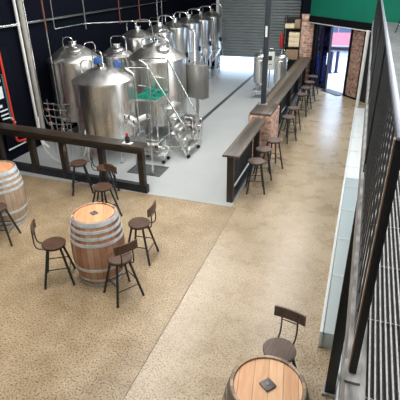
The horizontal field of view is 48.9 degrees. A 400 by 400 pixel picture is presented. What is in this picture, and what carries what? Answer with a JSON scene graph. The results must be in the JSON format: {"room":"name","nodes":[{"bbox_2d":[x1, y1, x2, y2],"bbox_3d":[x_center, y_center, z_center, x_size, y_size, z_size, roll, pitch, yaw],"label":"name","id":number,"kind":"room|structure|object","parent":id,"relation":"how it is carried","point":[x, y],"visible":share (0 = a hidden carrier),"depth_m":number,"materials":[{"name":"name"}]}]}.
{"room":"brewery taproom","nodes":[
{"label":"brewery taproom","id":0,"kind":"room"},
{"bbox_2d":[0,0,186,159],"bbox_3d":[-4.436,-3.830,9.724,0.150,6.100,22.600,9,29,18],"label":"wall","id":1,"kind":"structure","parent":0,"point":[100,34],"depth_m":11.48,"materials":[{"name":"black paint"}]},
{"bbox_2d":[0,46,26,151],"bbox_3d":[-4.384,-2.325,10.189,0.077,2.300,0.823,9,29,18],"label":"wall sign","id":2,"kind":"object","parent":1,"relation":"attached to","point":[9,108],"visible":0.75,"depth_m":10.11,"materials":[{"name":"black paint"}]},
{"bbox_2d":[0,0,172,28],"bbox_3d":[-3.972,-4.236,10.463,0.069,0.069,20.500,9,29,18],"label":"pipe","id":3,"kind":"object","parent":1,"relation":"attached to","point":[154,2],"visible":1,"depth_m":12.00,"materials":[{"name":"white metal"}]},
{"bbox_2d":[0,68,364,399],"bbox_3d":[0.765,-0.388,9.454,10.800,0.103,22.600,9,29,18],"label":"floor","id":4,"kind":"structure","parent":0,"point":[62,341],"depth_m":6.61,"materials":[{"name":"beige concrete"}]},
{"bbox_2d":[0,202,21,245],"bbox_3d":[-3.333,0.249,7.231,0.470,0.960,0.437,-1,28,0],"label":"bar stool","id":5,"kind":"object","parent":4,"relation":"on","point":[3,206],"visible":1,"depth_m":7.23,"materials":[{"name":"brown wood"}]},
{"bbox_2d":[0,161,27,228],"bbox_3d":[-3.488,-0.099,7.787,0.756,1.056,0.756,21,35,36],"label":"wine barrel","id":6,"kind":"object","parent":4,"relation":"on","point":[12,189],"visible":0.92,"depth_m":7.60,"materials":[{"name":"brown wood"}]},
{"bbox_2d":[12,0,49,147],"bbox_3d":[-4.043,-4.010,9.974,0.258,6.026,0.087,6,28,13],"label":"pipe","id":7,"kind":"object","parent":4,"relation":"on","point":[13,1],"visible":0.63,"depth_m":10.40,"materials":[{"name":"silver metal"}]},
{"bbox_2d":[16,0,56,151],"bbox_3d":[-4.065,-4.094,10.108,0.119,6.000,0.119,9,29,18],"label":"pipe","id":8,"kind":"object","parent":4,"relation":"on","point":[19,2],"visible":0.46,"depth_m":10.49,"materials":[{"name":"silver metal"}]},
{"bbox_2d":[41,0,61,123],"bbox_3d":[-3.559,-4.095,10.095,0.038,6.000,0.038,9,29,18],"label":"pipe","id":9,"kind":"object","parent":4,"relation":"on","point":[41,0],"visible":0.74,"depth_m":10.35,"materials":[{"name":"white metal"}]},
{"bbox_2d":[30,219,75,289],"bbox_3d":[-2.073,0.738,6.258,0.470,0.960,0.437,-7,28,-11],"label":"bar stool","id":10,"kind":"object","parent":4,"relation":"on","point":[56,243],"visible":1,"depth_m":6.19,"materials":[{"name":"brown wood"}]},
{"bbox_2d":[37,117,86,164],"bbox_3d":[-3.102,-1.311,10.017,1.234,1.077,0.072,9,29,18],"label":"hose","id":11,"kind":"object","parent":4,"relation":"on","point":[37,117],"visible":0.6,"depth_m":10.05,"materials":[{"name":"white paint"}]},
{"bbox_2d":[43,99,82,156],"bbox_3d":[-3.233,-1.686,10.496,0.964,1.350,0.270,9,29,18],"label":"pipe manifold","id":12,"kind":"object","parent":4,"relation":"on","point":[68,110],"visible":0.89,"depth_m":10.40,"materials":[{"name":"white"}]},
{"bbox_2d":[47,37,99,131],"bbox_3d":[-3.159,-2.888,11.451,1.304,2.592,1.304,6,28,13],"label":"kettle","id":13,"kind":"object","parent":4,"relation":"on","point":[66,60],"visible":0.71,"depth_m":10.77,"materials":[{"name":"metal"}]},
{"bbox_2d":[0,123,149,193],"bbox_3d":[-2.832,-0.932,9.421,3.887,1.000,0.325,10,30,20],"label":"railing","id":14,"kind":"object","parent":4,"relation":"on","point":[62,138],"depth_m":9.20,"materials":[{"name":"black wood"}]},
{"bbox_2d":[0,123,147,149],"bbox_3d":[-2.846,-1.356,9.206,3.869,0.050,0.320,10,30,20],"label":"countertop","id":15,"kind":"structure","parent":14,"relation":"on","point":[93,139],"depth_m":9.07,"materials":[{"name":"brown wood"}]},
{"bbox_3d":[-1.424,-1.119,8.639,0.200,0.015,0.130,9,29,18],"label":"tray","id":16,"kind":"object","parent":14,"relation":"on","visible":0},
{"bbox_2d":[125,133,129,142],"bbox_3d":[-1.422,-1.214,8.600,0.090,0.190,0.090,9,29,18],"label":"bottle","id":17,"kind":"object","parent":16,"relation":"on","point":[127,138],"visible":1,"depth_m":8.58,"materials":[{"name":"black glass"}]},
{"bbox_2d":[63,145,93,195],"bbox_3d":[-2.442,-0.617,8.859,0.470,0.960,0.437,-8,28,-13],"label":"bar stool","id":18,"kind":"object","parent":4,"relation":"on","point":[79,162],"visible":1,"depth_m":8.79,"materials":[{"name":"brown wood"}]},
{"bbox_2d":[70,202,124,286],"bbox_3d":[-1.458,0.633,6.326,0.756,1.056,0.756,-5,28,-8],"label":"wine barrel","id":19,"kind":"object","parent":4,"relation":"on","point":[96,228],"visible":0.91,"depth_m":6.02,"materials":[{"name":"brown wood"}]},
{"bbox_2d":[71,49,136,163],"bbox_3d":[-2.184,-2.176,10.198,1.374,2.465,1.374,3,28,8],"label":"tank","id":20,"kind":"object","parent":4,"relation":"on","point":[103,94],"visible":0.88,"depth_m":9.66,"materials":[{"name":"metal"}]},
{"bbox_2d":[90,149,119,200],"bbox_3d":[-1.862,-0.510,8.637,0.470,0.960,0.437,-3,28,-4],"label":"bar stool","id":21,"kind":"object","parent":4,"relation":"on","point":[100,168],"visible":0.75,"depth_m":8.57,"materials":[{"name":"brown wood"}]},
{"bbox_2d":[92,163,122,215],"bbox_3d":[-1.720,-0.116,7.879,0.437,0.960,0.470,20,34,35],"label":"bar stool","id":22,"kind":"object","parent":4,"relation":"on","point":[101,187],"visible":0.93,"depth_m":7.85,"materials":[{"name":"brown wood"}]},
{"bbox_2d":[100,36,131,73],"bbox_3d":[-2.239,-3.279,12.278,0.904,2.493,0.904,9,29,18],"label":"tank","id":23,"kind":"object","parent":4,"relation":"on","point":[115,48],"visible":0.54,"depth_m":11.65,"materials":[{"name":"metal"}]},
{"bbox_2d":[103,239,144,307],"bbox_3d":[-1.062,0.897,5.923,0.437,0.960,0.470,-20,33,-32],"label":"bar stool","id":24,"kind":"object","parent":4,"relation":"on","point":[121,255],"visible":1,"depth_m":5.82,"materials":[{"name":"brown wood"}]},
{"bbox_2d":[121,19,153,52],"bbox_3d":[-1.796,-3.931,13.190,1.018,2.790,1.034,9,29,18],"label":"fermenter","id":25,"kind":"object","parent":4,"relation":"on","point":[133,37],"visible":0.37,"depth_m":12.52,"materials":[{"name":"metal"}]},
{"bbox_2d":[124,113,153,174],"bbox_3d":[-1.395,-1.276,9.594,0.406,1.408,0.856,-18,32,-30],"label":"hose","id":26,"kind":"object","parent":4,"relation":"on","point":[129,119],"visible":1,"depth_m":9.25,"materials":[{"name":"white paint"}]},
{"bbox_2d":[128,200,158,265],"bbox_3d":[-0.905,0.473,6.729,0.470,0.960,0.437,6,28,13],"label":"bar stool","id":27,"kind":"object","parent":4,"relation":"on","point":[137,223],"visible":0.98,"depth_m":6.65,"materials":[{"name":"brown wood"}]},
{"bbox_2d":[127,164,168,176],"bbox_3d":[-1.173,-0.686,9.956,0.800,0.015,0.540,9,29,18],"label":"floor grate","id":28,"kind":"object","parent":4,"relation":"on","point":[148,168],"visible":0.76,"depth_m":9.92,"materials":[{"name":"grey metal"}]},
{"bbox_2d":[137,130,169,163],"bbox_3d":[-1.076,-1.245,10.318,0.667,0.671,0.360,9,29,18],"label":"cart","id":29,"kind":"object","parent":4,"relation":"on","point":[157,147],"visible":0.84,"depth_m":10.25,"materials":[{"name":"metal"}]},
{"bbox_2d":[145,150,169,156],"bbox_3d":[-1.056,-1.121,10.375,0.620,0.030,0.360,9,29,18],"label":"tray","id":30,"kind":"object","parent":29,"relation":"on","point":[162,153],"depth_m":10.28,"materials":[{"name":"metal"}]},
{"bbox_2d":[127,29,186,138],"bbox_3d":[-1.097,-3.038,11.586,1.504,2.675,1.504,0,28,2],"label":"mash tun","id":31,"kind":"object","parent":4,"relation":"on","point":[158,67],"visible":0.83,"depth_m":10.96,"materials":[{"name":"metal"}]},
{"bbox_2d":[125,58,195,145],"bbox_3d":[-0.894,-2.221,10.556,1.430,2.177,0.897,9,29,18],"label":"platform","id":32,"kind":"object","parent":4,"relation":"on","point":[150,95],"visible":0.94,"depth_m":10.42,"materials":[{"name":"metal"}]},
{"bbox_2d":[145,15,175,47],"bbox_3d":[-1.243,-4.437,14.141,1.018,2.790,1.034,9,29,18],"label":"fermenter","id":33,"kind":"object","parent":4,"relation":"on","point":[158,26],"visible":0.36,"depth_m":13.52,"materials":[{"name":"metal"}]},
{"bbox_2d":[164,11,190,63],"bbox_3d":[-0.825,-4.989,15.182,1.018,2.790,1.034,9,29,18],"label":"fermenter","id":34,"kind":"object","parent":4,"relation":"on","point":[182,33],"visible":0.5,"depth_m":14.63,"materials":[{"name":"metal"}]},
{"bbox_2d":[170,132,184,150],"bbox_3d":[-0.538,-1.460,10.985,0.410,0.420,0.260,9,29,18],"label":"pump","id":35,"kind":"object","parent":4,"relation":"on","point":[175,145],"visible":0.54,"depth_m":10.96,"materials":[{"name":"metal"}]},
{"bbox_2d":[123,208,235,399],"bbox_3d":[-1.014,2.418,4.151,0.008,0.096,10.100,9,29,18],"label":"trim","id":36,"kind":"structure","parent":4,"relation":"attached to","point":[235,208],"depth_m":5.74,"materials":[{"name":"black"}]},
{"bbox_2d":[160,95,199,157],"bbox_3d":[-0.461,-1.778,10.641,0.717,1.298,0.740,9,29,18],"label":"stairs","id":37,"kind":"structure","parent":4,"relation":"on","point":[184,136],"depth_m":10.53,"materials":[{"name":"metal"}]},
{"bbox_2d":[175,115,201,144],"bbox_3d":[-0.307,-1.812,11.211,0.705,0.828,0.142,5,28,10],"label":"pipe manifold","id":38,"kind":"object","parent":4,"relation":"on","point":[192,125],"visible":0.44,"depth_m":11.15,"materials":[{"name":"white metal"}]},
{"bbox_2d":[178,8,202,63],"bbox_3d":[-0.391,-5.587,16.312,1.018,2.790,1.034,9,29,18],"label":"fermenter","id":39,"kind":"object","parent":4,"relation":"on","point":[194,24],"visible":0.52,"depth_m":15.84,"materials":[{"name":"metal"}]},
{"bbox_2d":[183,112,202,137],"bbox_3d":[-0.176,-1.877,11.447,0.483,0.720,0.260,9,29,18],"label":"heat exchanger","id":40,"kind":"object","parent":4,"relation":"on","point":[185,114],"visible":0.53,"depth_m":11.34,"materials":[{"name":"metal"}]},
{"bbox_2d":[181,24,208,132],"bbox_3d":[-0.207,-3.221,11.848,1.090,2.731,0.382,23,36,38],"label":"tank","id":41,"kind":"object","parent":4,"relation":"on","point":[197,75],"visible":0.84,"depth_m":11.56,"materials":[{"name":"metal"}]},
{"bbox_2d":[191,6,213,78],"bbox_3d":[0.027,-6.138,17.353,1.018,2.790,1.034,9,29,18],"label":"fermenter","id":42,"kind":"object","parent":4,"relation":"on","point":[206,20],"visible":0.57,"depth_m":16.92,"materials":[{"name":"metal"}]},
{"bbox_2d":[203,3,223,75],"bbox_3d":[0.465,-6.686,18.387,1.018,2.790,1.034,9,29,18],"label":"fermenter","id":43,"kind":"object","parent":4,"relation":"on","point":[217,18],"visible":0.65,"depth_m":18.00,"materials":[{"name":"metal"}]},
{"bbox_2d":[199,74,252,123],"bbox_3d":[1.190,-3.891,16.015,0.120,0.009,7.900,9,29,18],"label":"channel","id":44,"kind":"object","parent":4,"relation":"on","point":[251,76],"visible":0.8,"depth_m":15.12,"materials":[{"name":"grey metal"}]},
{"bbox_2d":[222,118,265,202],"bbox_3d":[0.962,-0.888,9.219,0.310,1.000,2.380,9,29,18],"label":"bar counter","id":45,"kind":"object","parent":4,"relation":"on","point":[238,153],"depth_m":8.95,"materials":[{"name":"black wood"}]},
{"bbox_2d":[222,118,265,158],"bbox_3d":[0.955,-1.311,8.998,0.310,0.045,2.380,9,29,18],"label":"countertop","id":46,"kind":"structure","parent":45,"relation":"on","point":[236,149],"depth_m":8.75,"materials":[{"name":"brown wood"}]},
{"bbox_2d":[245,157,264,194],"bbox_3d":[1.116,-0.486,8.817,0.388,0.664,0.388,0,28,2],"label":"bar stool","id":47,"kind":"object","parent":4,"relation":"on","point":[256,161],"visible":1,"depth_m":8.71,"materials":[{"name":"brown wood"}]},
{"bbox_2d":[251,87,271,98],"bbox_3d":[2.378,-3.684,15.287,1.100,0.290,0.500,9,29,18],"label":"stand","id":48,"kind":"object","parent":4,"relation":"on","point":[254,89],"visible":0.45,"depth_m":15.28,"materials":[{"name":"metal"}]},
{"bbox_2d":[253,51,262,89],"bbox_3d":[2.049,-4.460,15.009,0.463,1.351,0.458,1,28,3],"label":"tank","id":49,"kind":"object","parent":48,"relation":"on","point":[258,57],"visible":0.57,"depth_m":14.84,"materials":[{"name":"metal"}]},
{"bbox_2d":[251,87,271,91],"bbox_3d":[2.377,-3.794,15.229,1.100,0.040,0.500,9,29,18],"label":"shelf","id":50,"kind":"object","parent":48,"relation":"attached to","point":[254,89],"depth_m":15.28,"materials":[{"name":"metal"}]},
{"bbox_2d":[273,50,287,84],"bbox_3d":[2.708,-4.359,14.797,0.463,1.351,0.458,1,28,3],"label":"tank","id":51,"kind":"object","parent":48,"relation":"on","point":[281,60],"visible":0.73,"depth_m":14.58,"materials":[{"name":"metal"}]},
{"bbox_2d":[253,146,271,180],"bbox_3d":[1.347,-0.790,9.392,0.388,0.664,0.388,0,28,2],"label":"bar stool","id":52,"kind":"object","parent":4,"relation":"on","point":[260,149],"visible":0.94,"depth_m":9.28,"materials":[{"name":"brown wood"}]},
{"bbox_2d":[248,102,279,159],"bbox_3d":[1.536,-1.691,10.640,0.540,1.090,1.000,9,29,18],"label":"brick pier","id":53,"kind":"object","parent":4,"relation":"on","point":[270,112],"visible":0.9,"depth_m":10.22,"materials":[{"name":"brown brick"}]},
{"bbox_2d":[258,0,271,105],"bbox_3d":[1.500,-4.496,9.530,0.200,4.910,0.200,9,29,18],"label":"post","id":54,"kind":"object","parent":53,"relation":"on","point":[268,2],"visible":1,"depth_m":10.06,"materials":[{"name":"metal"}]},
{"bbox_2d":[222,355,309,399],"bbox_3d":[0.552,1.938,3.771,0.756,1.056,0.756,4,28,10],"label":"wine barrel","id":55,"kind":"object","parent":4,"relation":"on","point":[257,377],"visible":1,"depth_m":3.57,"materials":[{"name":"brown wood"}]},
{"bbox_2d":[268,48,274,92],"bbox_3d":[2.335,-4.247,14.853,0.280,1.692,0.155,9,29,18],"label":"control box","id":56,"kind":"object","parent":4,"relation":"on","point":[271,59],"visible":0.62,"depth_m":14.61,"materials":[{"name":"white"}]},
{"bbox_2d":[263,137,282,170],"bbox_3d":[1.633,-1.042,9.864,0.388,0.664,0.388,-9,29,-15],"label":"bar stool","id":57,"kind":"object","parent":4,"relation":"on","point":[272,140],"visible":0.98,"depth_m":9.76,"materials":[{"name":"brown wood"}]},
{"bbox_2d":[279,33,283,52],"bbox_3d":[3.167,-5.654,17.301,0.240,1.891,0.240,9,29,18],"label":"fire extinguisher","id":58,"kind":"object","parent":4,"relation":"on","point":[281,34],"visible":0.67,"depth_m":16.96,"materials":[{"name":"red metal"}]},
{"bbox_2d":[263,305,306,367],"bbox_3d":[0.805,1.621,4.481,0.437,0.960,0.470,15,32,28],"label":"bar stool","id":59,"kind":"object","parent":4,"relation":"on","point":[283,348],"visible":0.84,"depth_m":4.43,"materials":[{"name":"brown wood"}]},
{"bbox_2d":[277,114,296,143],"bbox_3d":[2.261,-1.841,11.373,0.388,0.664,0.388,-20,33,-32],"label":"bar stool","id":60,"kind":"object","parent":4,"relation":"on","point":[287,117],"visible":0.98,"depth_m":11.28,"materials":[{"name":"brown wood"}]},
{"bbox_2d":[266,57,311,124],"bbox_3d":[2.859,-3.454,14.068,0.470,1.000,7.110,9,29,18],"label":"bar counter","id":61,"kind":"object","parent":4,"relation":"on","point":[281,93],"depth_m":13.90,"materials":[{"name":"black wood"}]},
{"bbox_2d":[266,57,311,103],"bbox_3d":[2.852,-3.877,13.847,0.470,0.045,7.110,9,29,18],"label":"countertop","id":62,"kind":"structure","parent":61,"relation":"on","point":[279,91],"depth_m":13.17,"materials":[{"name":"brown wood"}]},
{"bbox_2d":[283,106,300,131],"bbox_3d":[2.556,-2.215,12.078,0.388,0.664,0.388,16,32,29],"label":"bar stool","id":63,"kind":"object","parent":4,"relation":"on","point":[292,108],"visible":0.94,"depth_m":12.00,"materials":[{"name":"brown wood"}]},
{"bbox_2d":[283,16,301,70],"bbox_3d":[3.580,-5.861,17.135,0.635,2.400,0.478,9,29,18],"label":"shelf rack","id":64,"kind":"object","parent":4,"relation":"on","point":[291,62],"visible":0.39,"depth_m":16.95,"materials":[{"name":"black metal"}]},
{"bbox_2d":[285,23,294,27],"bbox_3d":[3.431,-6.620,16.707,0.340,0.153,0.340,9,29,18],"label":"cardboard box","id":65,"kind":"object","parent":64,"relation":"on","point":[287,25],"visible":0.82,"depth_m":16.58,"materials":[{"name":"beige cardboard"}]},
{"bbox_2d":[286,48,298,59],"bbox_3d":[3.603,-5.698,17.150,0.460,0.363,0.380,9,29,18],"label":"cardboard box","id":66,"kind":"object","parent":64,"relation":"on","point":[292,53],"visible":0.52,"depth_m":16.99,"materials":[{"name":"brown cardboard"}]},
{"bbox_2d":[288,42,298,46],"bbox_3d":[3.654,-6.019,16.959,0.440,0.168,0.360,9,29,18],"label":"cardboard box","id":67,"kind":"object","parent":64,"relation":"on","point":[290,44],"visible":0.66,"depth_m":16.81,"materials":[{"name":"beige cardboard"}]},
{"bbox_2d":[289,37,300,41],"bbox_3d":[3.652,-6.174,16.878,0.440,0.168,0.360,9,29,18],"label":"cardboard box","id":68,"kind":"object","parent":67,"relation":"on","point":[291,39],"visible":0.63,"depth_m":16.73,"materials":[{"name":"beige cardboard"}]},
{"bbox_2d":[289,31,299,36],"bbox_3d":[3.649,-6.329,16.797,0.440,0.168,0.360,9,29,18],"label":"cardboard box","id":69,"kind":"object","parent":68,"relation":"on","point":[291,33],"visible":0.82,"depth_m":16.66,"materials":[{"name":"beige cardboard"}]},
{"bbox_2d":[295,19,300,27],"bbox_3d":[3.707,-6.664,16.621,0.200,0.303,0.340,9,29,18],"label":"cardboard box","id":70,"kind":"object","parent":64,"relation":"on","point":[297,21],"visible":0.79,"depth_m":16.48,"materials":[{"name":"brown cardboard"}]},
{"bbox_2d":[294,92,307,116],"bbox_3d":[3.078,-2.903,13.377,0.388,0.664,0.388,5,28,11],"label":"bar stool","id":71,"kind":"object","parent":4,"relation":"on","point":[299,94],"visible":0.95,"depth_m":13.24,"materials":[{"name":"brown wood"}]},
{"bbox_2d":[297,86,311,109],"bbox_3d":[3.363,-3.277,14.085,0.388,0.664,0.388,-4,28,-7],"label":"bar stool","id":72,"kind":"object","parent":4,"relation":"on","point":[304,88],"visible":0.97,"depth_m":14.00,"materials":[{"name":"brown wood"}]},
{"bbox_2d":[300,80,315,102],"bbox_3d":[3.648,-3.652,14.793,0.388,0.664,0.388,-14,31,-24],"label":"bar stool","id":73,"kind":"object","parent":4,"relation":"on","point":[308,82],"visible":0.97,"depth_m":14.71,"materials":[{"name":"brown wood"}]},
{"bbox_2d":[304,75,317,95],"bbox_3d":[3.949,-4.049,15.542,0.388,0.664,0.388,22,35,37],"label":"bar stool","id":74,"kind":"object","parent":4,"relation":"on","point":[309,76],"visible":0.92,"depth_m":15.44,"materials":[{"name":"brown wood"}]},
{"bbox_2d":[321,89,341,95],"bbox_3d":[4.767,-3.891,15.902,0.300,0.020,0.940,-12,30,-20],"label":"door mat","id":75,"kind":"object","parent":4,"relation":"on","point":[324,90],"visible":1,"depth_m":15.84,"materials":[{"name":"grey rubber"}]},
{"bbox_2d":[321,201,356,398],"bbox_3d":[1.358,0.935,4.104,0.150,2.500,0.150,9,29,18],"label":"support column","id":76,"kind":"structure","parent":4,"relation":"on","point":[328,388],"depth_m":4.23,"materials":[{"name":"black metal"}]},
{"bbox_2d":[335,342,344,399],"bbox_3d":[1.194,2.471,3.590,0.318,0.260,3.400,9,29,18],"label":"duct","id":77,"kind":"object","parent":4,"relation":"on","point":[338,383],"visible":0.02,"depth_m":4.56,"materials":[{"name":"grey metal"}]},
{"bbox_2d":[318,107,364,348],"bbox_3d":[3.211,-0.508,9.217,0.362,0.266,9.850,9,29,18],"label":"duct","id":78,"kind":"object","parent":4,"relation":"on","point":[348,199],"visible":0.61,"depth_m":7.04,"materials":[{"name":"grey metal"}]},
{"bbox_2d":[355,30,369,107],"bbox_3d":[4.757,-3.697,12.942,0.097,2.420,0.097,9,29,18],"label":"downpipe","id":79,"kind":"object","parent":4,"relation":"on","point":[367,31],"visible":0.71,"depth_m":12.82,"materials":[{"name":"white metal"}]},
{"bbox_2d":[187,0,220,67],"bbox_3d":[2.067,-8.493,18.329,5.850,6.000,0.200,9,29,18],"label":"wall","id":80,"kind":"structure","parent":0,"point":[190,3],"depth_m":19.10,"materials":[{"name":"black paint"}]},
{"bbox_2d":[216,0,300,68],"bbox_3d":[2.491,-7.250,18.601,3.740,3.535,0.160,9,29,18],"label":"door","id":81,"kind":"structure","parent":80,"relation":"in","point":[244,20],"depth_m":18.66,"materials":[{"name":"metal"}]},
{"bbox_2d":[300,0,302,16],"bbox_3d":[4.298,-7.796,16.930,0.600,6.000,1.250,9,29,18],"label":"wall","id":82,"kind":"structure","parent":0,"point":[301,0],"depth_m":16.65,"materials":[{"name":"black paint"}]},
{"bbox_2d":[299,14,313,80],"bbox_3d":[4.123,-5.846,16.983,0.520,2.500,0.500,9,29,18],"label":"brick wall","id":83,"kind":"structure","parent":0,"point":[307,29],"depth_m":16.61,"materials":[{"name":"brown brick"}]},
{"bbox_2d":[309,23,316,79],"bbox_3d":[4.326,-5.557,16.694,0.160,2.250,0.400,9,29,18],"label":"trim","id":84,"kind":"structure","parent":83,"relation":"attached to","point":[315,25],"depth_m":16.46,"materials":[{"name":"black"}]},
{"bbox_2d":[309,22,370,31],"bbox_3d":[4.755,-5.817,14.799,0.030,0.025,3.650,-12,30,-20],"label":"trim","id":85,"kind":"structure","parent":83,"relation":"attached to","point":[309,22],"depth_m":14.88,"materials":[{"name":"white paint"}]},
{"bbox_2d":[302,0,311,13],"bbox_3d":[4.081,-8.504,15.592,0.520,3.500,0.500,9,29,18],"label":"wall","id":86,"kind":"structure","parent":0,"point":[306,3],"depth_m":16.12,"materials":[{"name":"black paint"}]},
{"bbox_2d":[310,0,399,22],"bbox_3d":[5.098,-7.342,13.383,0.200,3.540,4.950,-12,30,-20],"label":"wall","id":87,"kind":"structure","parent":0,"point":[352,10],"depth_m":14.13,"materials":[{"name":"green paint"}]},
{"bbox_2d":[309,15,371,30],"bbox_3d":[5.116,-5.675,14.251,0.240,0.220,4.950,-12,30,-20],"label":"trim","id":88,"kind":"structure","parent":87,"relation":"attached to","point":[316,19],"depth_m":14.74,"materials":[{"name":"black"}]},
{"bbox_2d":[345,30,364,97],"bbox_3d":[5.229,-4.538,14.708,0.140,2.140,0.550,-12,30,-20],"label":"brick wall","id":89,"kind":"structure","parent":0,"point":[358,35],"depth_m":14.67,"materials":[{"name":"brown brick"}]},
{"bbox_2d":[311,24,342,93],"bbox_3d":[4.718,-5.077,15.781,0.250,2.245,1.860,-12,30,-20],"label":"door","id":90,"kind":"structure","parent":89,"relation":"in","point":[324,33],"depth_m":16.13,"materials":[{"name":"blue metal"}]},
{"bbox_2d":[359,32,370,102],"bbox_3d":[5.769,-3.955,13.598,0.100,2.240,1.920,-12,30,-20],"label":"wall","id":91,"kind":"structure","parent":0,"point":[365,75],"depth_m":14.39,"materials":[{"name":"black metal"}]},
{"bbox_2d":[342,29,365,99],"bbox_3d":[5.235,-4.523,14.700,0.180,2.240,0.780,-12,30,-20],"label":"trim","id":92,"kind":"structure","parent":91,"relation":"attached to","point":[352,30],"depth_m":14.80,"materials":[{"name":"black"}]},
{"bbox_2d":[366,22,399,399],"bbox_3d":[3.894,-1.461,5.826,3.012,0.078,16.600,9,29,18],"label":"floor","id":93,"kind":"structure","parent":0,"point":[385,250],"depth_m":2.08,"materials":[{"name":"grey concrete"}]},
{"bbox_2d":[340,20,373,399],"bbox_3d":[2.407,-1.604,6.229,0.076,0.200,16.400,9,29,18],"label":"trim","id":94,"kind":"structure","parent":93,"relation":"attached to","point":[348,391],"depth_m":2.17,"materials":[{"name":"metal"}]},
{"bbox_2d":[343,0,399,385],"bbox_3d":[2.621,-2.435,6.546,0.060,0.972,12.255,9,29,18],"label":"balustrade","id":95,"kind":"object","parent":94,"relation":"on","point":[383,82],"visible":1,"depth_m":1.91,"materials":[{"name":"black metal"}]},
{"bbox_2d":[366,96,399,399],"bbox_3d":[2.321,-1.227,5.322,0.415,0.020,14.500,9,29,18],"label":"floor grating","id":96,"kind":"structure","parent":93,"relation":"on","point":[395,325],"depth_m":1.99,"materials":[{"name":"grey metal"}]},
{"bbox_3d":[0.687,-5.825,6.637,11.100,0.150,22.950,9,29,18],"label":"ceiling","id":97,"kind":"structure","parent":0,"visible":0},
{"bbox_2d":[82,0,86,28],"bbox_3d":[-2.813,-5.630,10.040,0.026,3.250,0.026,9,29,18],"label":"conduit","id":98,"kind":"object","parent":97,"relation":"hanging from","point":[82,0],"visible":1,"depth_m":10.62,"materials":[{"name":"white metal"}]},
{"bbox_2d":[50,0,157,28],"bbox_3d":[-2.507,-5.984,10.667,2.761,3.214,0.750,-16,31,-26],"label":"pipe","id":99,"kind":"object","parent":97,"relation":"hanging from","point":[50,0],"visible":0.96,"depth_m":11.56,"materials":[{"name":"white metal"}]},
{"label":"outside","id":100,"kind":"structure","parent":0,"visible":0},
{"bbox_2d":[220,56,362,102],"bbox_3d":[6.375,-4.710,17.591,24.000,0.100,10.280,9,29,18],"label":"ground","id":101,"kind":"structure","parent":100,"point":[335,81],"depth_m":20.31,"materials":[{"name":"concrete"}]},
{"bbox_2d":[328,51,333,72],"bbox_3d":[5.587,-5.891,18.772,0.220,0.920,0.220,9,29,18],"label":"bollard","id":102,"kind":"object","parent":101,"relation":"on","point":[332,52],"visible":0.83,"depth_m":18.72,"materials":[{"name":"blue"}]},
{"bbox_2d":[333,50,339,72],"bbox_3d":[5.863,-5.923,18.824,0.220,0.920,0.220,9,29,18],"label":"bollard","id":103,"kind":"object","parent":101,"relation":"on","point":[338,51],"visible":1,"depth_m":18.79,"materials":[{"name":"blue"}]},
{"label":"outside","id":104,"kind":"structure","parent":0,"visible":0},
{"bbox_2d":[331,45,348,57],"bbox_3d":[14.127,-14.843,36.896,32.000,0.100,36.000,9,29,18],"label":"ground","id":105,"kind":"structure","parent":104,"point":[343,49],"depth_m":24.59,"materials":[{"name":"concrete"}]},
{"bbox_2d":[332,26,350,45],"bbox_3d":[7.837,-9.294,24.831,4.250,1.430,1.760,9,29,18],"label":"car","id":106,"kind":"object","parent":105,"relation":"on","point":[341,36],"visible":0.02,"depth_m":24.04,"materials":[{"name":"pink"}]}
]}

